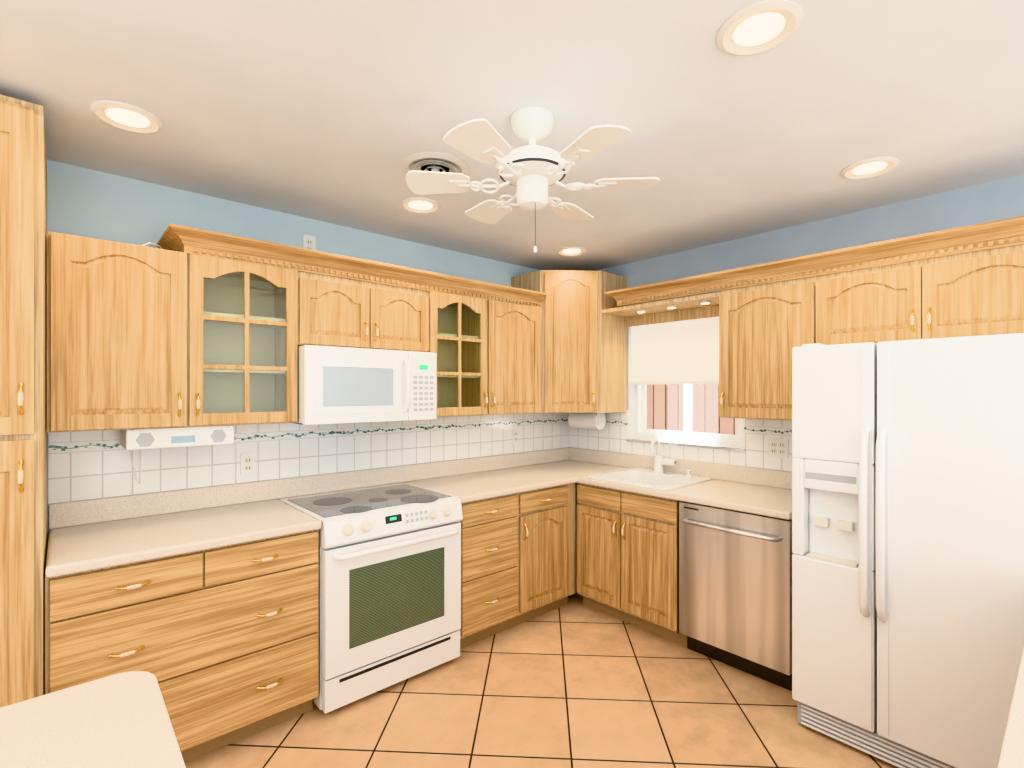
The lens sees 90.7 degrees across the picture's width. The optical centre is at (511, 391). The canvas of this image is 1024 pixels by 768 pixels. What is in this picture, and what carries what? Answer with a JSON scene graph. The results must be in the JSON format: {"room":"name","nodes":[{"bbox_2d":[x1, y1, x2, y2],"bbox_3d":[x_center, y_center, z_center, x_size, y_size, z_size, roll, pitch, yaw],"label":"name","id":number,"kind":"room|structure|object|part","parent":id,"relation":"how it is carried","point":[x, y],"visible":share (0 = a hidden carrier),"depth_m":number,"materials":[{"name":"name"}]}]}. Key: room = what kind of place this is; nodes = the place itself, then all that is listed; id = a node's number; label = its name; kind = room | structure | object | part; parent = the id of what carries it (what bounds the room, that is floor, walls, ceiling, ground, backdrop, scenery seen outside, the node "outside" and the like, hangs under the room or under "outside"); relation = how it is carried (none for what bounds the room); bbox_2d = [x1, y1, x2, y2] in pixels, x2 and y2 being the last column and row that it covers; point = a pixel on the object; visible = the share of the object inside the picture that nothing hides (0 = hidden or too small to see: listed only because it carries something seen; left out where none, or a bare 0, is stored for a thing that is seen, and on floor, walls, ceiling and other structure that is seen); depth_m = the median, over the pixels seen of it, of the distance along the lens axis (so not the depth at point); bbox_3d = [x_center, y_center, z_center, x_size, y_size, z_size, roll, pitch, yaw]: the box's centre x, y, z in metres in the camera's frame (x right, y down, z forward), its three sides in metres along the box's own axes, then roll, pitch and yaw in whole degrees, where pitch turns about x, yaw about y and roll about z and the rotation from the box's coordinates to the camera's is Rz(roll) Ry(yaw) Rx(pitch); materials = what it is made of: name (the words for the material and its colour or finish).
{"room":"kitchen","nodes":[
{"label":"kitchen","id":0,"kind":"room"},
{"bbox_2d":[47,160,568,547],"bbox_3d":[-1.807,0.255,2.434,6.360,2.490,0.180,0,0,-42],"label":"wall","id":1,"kind":"structure","parent":0,"point":[86,202],"depth_m":2.52,"materials":[{"name":"blue paint"}]},
{"bbox_2d":[47,224,194,431],"bbox_3d":[-1.692,-0.275,2.189,0.471,0.860,0.340,0,0,-42],"label":"upper cabinet","id":2,"kind":"object","parent":1,"relation":"attached to","point":[184,326],"depth_m":2.05,"materials":[{"name":"brown wood"}]},
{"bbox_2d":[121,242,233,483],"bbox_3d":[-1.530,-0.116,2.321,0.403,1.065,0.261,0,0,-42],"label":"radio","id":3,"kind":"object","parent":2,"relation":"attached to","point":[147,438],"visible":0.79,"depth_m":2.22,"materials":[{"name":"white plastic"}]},
{"bbox_3d":[-1.607,-0.116,2.257,0.168,1.064,0.253,0,0,-42],"label":"cord","id":4,"kind":"part","parent":3,"relation":"part of","materials":[{"name":"white plastic"}]},
{"bbox_2d":[49,448,568,528],"bbox_3d":[-0.735,0.532,3.250,3.307,0.105,0.023,0,0,-42],"label":"backsplash","id":5,"kind":"structure","parent":1,"relation":"attached to","point":[74,513],"depth_m":2.72,"materials":[{"name":"beige stone"}]},
{"bbox_2d":[303,234,315,249],"bbox_3d":[-1.157,-0.834,2.887,0.070,0.115,0.008,0,0,-42],"label":"electrical outlet","id":6,"kind":"object","parent":1,"relation":"attached to","point":[309,241],"visible":0.79,"depth_m":2.88,"materials":[{"name":"white plastic"}]},
{"bbox_2d":[275,248,430,352],"bbox_3d":[-0.892,-0.470,2.901,0.761,0.470,0.338,0,0,-42],"label":"upper cabinet","id":7,"kind":"object","parent":1,"relation":"attached to","point":[322,298],"depth_m":2.70,"materials":[{"name":"brown wood"}]},
{"bbox_3d":[-0.793,-0.230,2.779,1.580,0.665,0.003,0,0,-42],"label":"glass","id":8,"kind":"part","parent":7,"relation":"part of","materials":[{"name":"clear glass"}]},
{"bbox_2d":[295,345,435,424],"bbox_3d":[-0.844,-0.031,2.848,0.759,0.394,0.478,0,0,-42],"label":"over-the-range microwave","id":9,"kind":"object","parent":7,"relation":"attached to","point":[336,385],"visible":0.96,"depth_m":2.66,"materials":[{"name":"white plastic"}]},
{"bbox_3d":[-0.582,-0.035,2.803,0.028,0.306,0.064,0,0,-42],"label":"handle","id":10,"kind":"part","parent":9,"relation":"part of","materials":[{"name":"white plastic"}]},
{"bbox_2d":[48,410,793,503],"bbox_3d":[-0.018,0.310,2.522,3.412,0.340,2.070,0,0,-42],"label":"tile backsplash","id":11,"kind":"structure","parent":1,"relation":"attached to","point":[87,465],"depth_m":2.99,"materials":[{"name":"white tile"}]},
{"bbox_2d":[240,453,254,475],"bbox_3d":[-1.394,0.382,2.668,0.070,0.115,0.008,0,0,-42],"label":"electrical outlet","id":12,"kind":"object","parent":11,"relation":"attached to","point":[247,463],"visible":1,"depth_m":2.66,"materials":[{"name":"white plastic"}]},
{"bbox_2d":[512,429,518,443],"bbox_3d":[0.028,0.349,3.935,0.070,0.115,0.008,0,0,-42],"label":"electrical outlet","id":13,"kind":"object","parent":11,"relation":"attached to","point":[515,436],"visible":1,"depth_m":3.93,"materials":[{"name":"white plastic"}]},
{"bbox_2d":[768,438,787,457],"bbox_3d":[1.620,0.344,3.081,0.008,0.115,0.116,0,0,-42],"label":"electrical outlet","id":14,"kind":"object","parent":11,"relation":"attached to","point":[778,448],"visible":1,"depth_m":3.08,"materials":[{"name":"white plastic"}]},
{"bbox_2d":[455,281,542,415],"bbox_3d":[-0.090,-0.275,3.616,0.511,0.860,0.340,0,0,-42],"label":"upper cabinet","id":15,"kind":"object","parent":1,"relation":"attached to","point":[499,328],"depth_m":3.43,"materials":[{"name":"brown wood"}]},
{"bbox_3d":[-0.722,-0.655,3.017,2.258,0.100,0.393,0,0,-42],"label":"crown","id":16,"kind":"part","parent":15,"relation":"part of","materials":[{"name":"brown wood"}]},
{"bbox_2d":[511,270,630,412],"bbox_3d":[0.441,-0.365,3.914,0.670,1.040,0.598,0,0,-42],"label":"upper cabinet","id":17,"kind":"object","parent":1,"relation":"attached to","point":[587,314],"depth_m":3.68,"materials":[{"name":"brown wood"}]},
{"bbox_2d":[568,413,605,429],"bbox_3d":[0.599,0.226,4.055,0.132,0.140,0.311,0,0,-42],"label":"paper towel holder","id":18,"kind":"object","parent":17,"relation":"attached to","point":[588,420],"visible":0.83,"depth_m":3.98,"materials":[{"name":"white paper"}]},
{"bbox_2d":[0,0,1023,270],"bbox_3d":[0.115,-1.050,0.277,6.360,0.120,5.960,0,0,-42],"label":"ceiling","id":19,"kind":"structure","parent":0,"point":[336,112],"depth_m":1.73,"materials":[{"name":"paint"}]},
{"bbox_2d":[90,101,162,132],"bbox_3d":[-1.385,-0.984,1.823,0.209,0.011,0.209,0,0,-42],"label":"recessed light","id":20,"kind":"object","parent":19,"relation":"in","point":[124,116],"depth_m":1.81,"materials":[{"name":"white glass"}]},
{"bbox_2d":[400,197,439,212],"bbox_3d":[-0.485,-0.984,2.679,0.209,0.011,0.209,0,0,-42],"label":"recessed light","id":21,"kind":"object","parent":19,"relation":"in","point":[414,204],"depth_m":2.66,"materials":[{"name":"white glass"}]},
{"bbox_2d":[401,152,468,174],"bbox_3d":[-0.339,-0.979,2.235,0.300,0.022,0.300,0,0,-42],"label":"ceiling vent","id":22,"kind":"object","parent":19,"relation":"in","point":[434,161],"visible":0.67,"depth_m":2.18,"materials":[{"name":"silver metal"}]},
{"bbox_2d":[406,106,659,252],"bbox_3d":[0.074,-0.740,1.832,0.878,0.498,0.898,0,0,-42],"label":"fan","id":23,"kind":"object","parent":19,"relation":"hanging from","point":[532,171],"visible":1,"depth_m":1.78,"materials":[{"name":"white plastic"}]},
{"bbox_3d":[0.074,-0.740,1.832,0.241,0.498,0.241,0,0,-42],"label":"motor","id":24,"kind":"part","parent":23,"relation":"part of","materials":[{"name":"white metal"}]},
{"bbox_2d":[557,247,586,255],"bbox_3d":[0.418,-0.984,3.555,0.209,0.011,0.209,0,0,-42],"label":"recessed light","id":25,"kind":"object","parent":19,"relation":"in","point":[566,251],"depth_m":3.55,"materials":[{"name":"white"}]},
{"bbox_2d":[717,0,802,55],"bbox_3d":[0.672,-0.984,1.379,0.209,0.011,0.209,0,0,-42],"label":"recessed light","id":26,"kind":"object","parent":19,"relation":"in","point":[760,27],"depth_m":1.37,"materials":[{"name":"white glass"}]},
{"bbox_2d":[841,157,898,178],"bbox_3d":[1.579,-0.984,2.235,0.209,0.011,0.209,0,0,-42],"label":"recessed light","id":27,"kind":"object","parent":19,"relation":"in","point":[871,167],"depth_m":2.22,"materials":[{"name":"white"}]},
{"bbox_2d":[184,593,897,767],"bbox_3d":[0.115,1.560,0.277,6.360,0.120,5.960,0,0,-42],"label":"floor","id":28,"kind":"structure","parent":0,"point":[574,682],"depth_m":2.33,"materials":[{"name":"tile"}]},
{"bbox_2d":[0,94,46,707],"bbox_3d":[-1.993,0.273,1.691,0.634,2.455,0.677,0,0,-42],"label":"pantry cabinet","id":29,"kind":"object","parent":28,"relation":"on","point":[23,358],"visible":0.98,"depth_m":1.65,"materials":[{"name":"brown wood"}]},
{"bbox_2d":[0,671,185,767],"bbox_3d":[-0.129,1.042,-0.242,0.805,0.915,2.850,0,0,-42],"label":"countertop","id":30,"kind":"structure","parent":28,"relation":"on","point":[120,720],"depth_m":0.88,"materials":[{"name":"beige laminate"}]},
{"bbox_2d":[45,529,318,762],"bbox_3d":[-1.428,1.062,2.235,0.925,0.876,0.617,0,0,-42],"label":"base cabinet","id":31,"kind":"object","parent":28,"relation":"on","point":[221,644],"depth_m":2.02,"materials":[{"name":"brown wood"}]},
{"bbox_2d":[45,460,627,577],"bbox_3d":[-0.497,0.604,2.984,3.307,0.038,0.737,0,0,-42],"label":"countertop","id":32,"kind":"structure","parent":31,"relation":"on","point":[80,548],"depth_m":2.23,"materials":[{"name":"beige stone"}]},
{"bbox_2d":[280,483,462,713],"bbox_3d":[-0.743,1.042,2.746,0.774,0.916,0.666,0,0,-42],"label":"range","id":33,"kind":"object","parent":28,"relation":"on","point":[389,585],"visible":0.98,"depth_m":2.52,"materials":[{"name":"white metal"}]},
{"bbox_2d":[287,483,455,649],"bbox_3d":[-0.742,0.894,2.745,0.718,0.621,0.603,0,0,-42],"label":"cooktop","id":34,"kind":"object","parent":33,"relation":"in","point":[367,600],"depth_m":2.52,"materials":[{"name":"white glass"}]},
{"bbox_3d":[-0.543,0.756,2.522,0.687,0.030,0.065,0,0,-42],"label":"handle","id":35,"kind":"part","parent":33,"relation":"part of","materials":[{"name":"white metal"}]},
{"bbox_2d":[458,492,524,647],"bbox_3d":[-0.330,1.062,3.213,0.462,0.876,0.617,0,0,-42],"label":"base cabinet","id":36,"kind":"object","parent":28,"relation":"on","point":[492,529],"depth_m":3.00,"materials":[{"name":"brown wood"}]},
{"bbox_2d":[525,483,576,621],"bbox_3d":[0.028,1.062,3.532,0.499,0.876,0.617,0,0,-42],"label":"base cabinet","id":37,"kind":"object","parent":28,"relation":"on","point":[551,512],"depth_m":3.33,"materials":[{"name":"brown wood"}]},
{"bbox_2d":[577,499,686,646],"bbox_3d":[0.923,1.170,3.411,0.616,0.661,0.795,0,0,-42],"label":"base cabinet","id":38,"kind":"object","parent":28,"relation":"on","point":[628,550],"depth_m":3.15,"materials":[{"name":"brown wood"}]},
{"bbox_2d":[679,501,792,690],"bbox_3d":[1.359,1.066,2.862,0.663,0.868,0.590,0,0,-42],"label":"dishwasher","id":39,"kind":"object","parent":28,"relation":"on","point":[735,589],"visible":0.65,"depth_m":2.65,"materials":[{"name":"silver metal"}]},
{"bbox_3d":[1.133,0.725,2.661,0.058,0.023,0.523,0,0,-42],"label":"handle","id":40,"kind":"part","parent":39,"relation":"part of","materials":[{"name":"silver metal"}]},
{"bbox_2d":[792,333,1023,767],"bbox_3d":[1.826,0.638,2.163,0.876,1.700,0.911,0,0,-42],"label":"refrigerator","id":41,"kind":"object","parent":28,"relation":"on","point":[908,553],"visible":1,"depth_m":1.94,"materials":[{"name":"white metal"}]},
{"bbox_2d":[998,649,1023,767],"bbox_3d":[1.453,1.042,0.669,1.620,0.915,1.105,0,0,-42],"label":"countertop","id":42,"kind":"structure","parent":28,"relation":"on","point":[1012,754],"depth_m":0.87,"materials":[{"name":"beige"}]},
{"bbox_2d":[585,476,791,519],"bbox_3d":[0.923,0.604,3.374,0.667,0.038,1.950,0,0,-42],"label":"countertop","id":43,"kind":"structure","parent":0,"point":[775,502],"depth_m":2.88,"materials":[{"name":"beige stone"}]},
{"bbox_2d":[587,468,710,489],"bbox_3d":[0.916,0.669,3.394,0.567,0.195,0.620,0,0,-42],"label":"sink","id":44,"kind":"object","parent":43,"relation":"in","point":[646,478],"visible":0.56,"depth_m":3.49,"materials":[{"name":"white ceramic"}]},
{"bbox_2d":[651,439,690,475],"bbox_3d":[1.095,0.451,3.506,0.128,0.240,0.284,0,0,-42],"label":"faucet","id":45,"kind":"object","parent":43,"relation":"on","point":[660,461],"visible":1,"depth_m":3.57,"materials":[{"name":"white metal"}]},
{"bbox_2d":[579,174,1023,471],"bbox_3d":[2.422,0.255,2.332,0.180,2.490,5.960,0,0,-42],"label":"wall","id":46,"kind":"structure","parent":0,"point":[1000,199],"depth_m":2.83,"materials":[{"name":"blue paint"}]},
{"bbox_2d":[569,447,791,489],"bbox_3d":[1.165,0.532,3.590,0.019,0.105,1.950,0,0,-42],"label":"backsplash","id":47,"kind":"structure","parent":46,"relation":"attached to","point":[740,474],"depth_m":3.45,"materials":[{"name":"beige stone"}]},
{"bbox_2d":[626,327,744,451],"bbox_3d":[1.256,-0.089,3.629,0.195,0.942,0.908,0,0,-42],"label":"window","id":48,"kind":"structure","parent":46,"relation":"in","point":[638,398],"depth_m":3.67,"materials":[{"name":"white plastic"}]},
{"bbox_2d":[631,317,718,384],"bbox_3d":[1.221,-0.303,3.598,0.030,0.501,0.868,0,0,-42],"label":"window shade","id":49,"kind":"object","parent":48,"relation":"attached to","point":[682,352],"visible":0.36,"depth_m":3.63,"materials":[{"name":"white fabric"}]},
{"bbox_2d":[715,254,814,419],"bbox_3d":[1.530,-0.275,2.940,0.338,0.860,0.519,0,0,-42],"label":"upper cabinet","id":50,"kind":"object","parent":46,"relation":"attached to","point":[764,311],"depth_m":2.83,"materials":[{"name":"brown wood"}]},
{"bbox_3d":[1.639,-0.655,2.779,0.393,0.100,2.509,0,0,-42],"label":"crown","id":51,"kind":"part","parent":50,"relation":"part of","materials":[{"name":"brown wood"}]},
{"bbox_2d":[815,216,1023,344],"bbox_3d":[2.008,-0.470,2.404,0.338,0.470,0.918,0,0,-42],"label":"upper cabinet","id":52,"kind":"object","parent":46,"relation":"attached to","point":[966,280],"depth_m":2.29,"materials":[{"name":"brown wood"}]},
{"label":"outside","id":53,"kind":"structure","parent":0,"visible":0},
{"bbox_2d":[647,384,736,434],"bbox_3d":[2.349,0.400,4.677,2.810,2.400,6.000,0,0,-42],"label":"fence","id":54,"kind":"object","parent":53,"point":[711,407],"depth_m":4.98,"materials":[{"name":"pink wood"}]}
]}

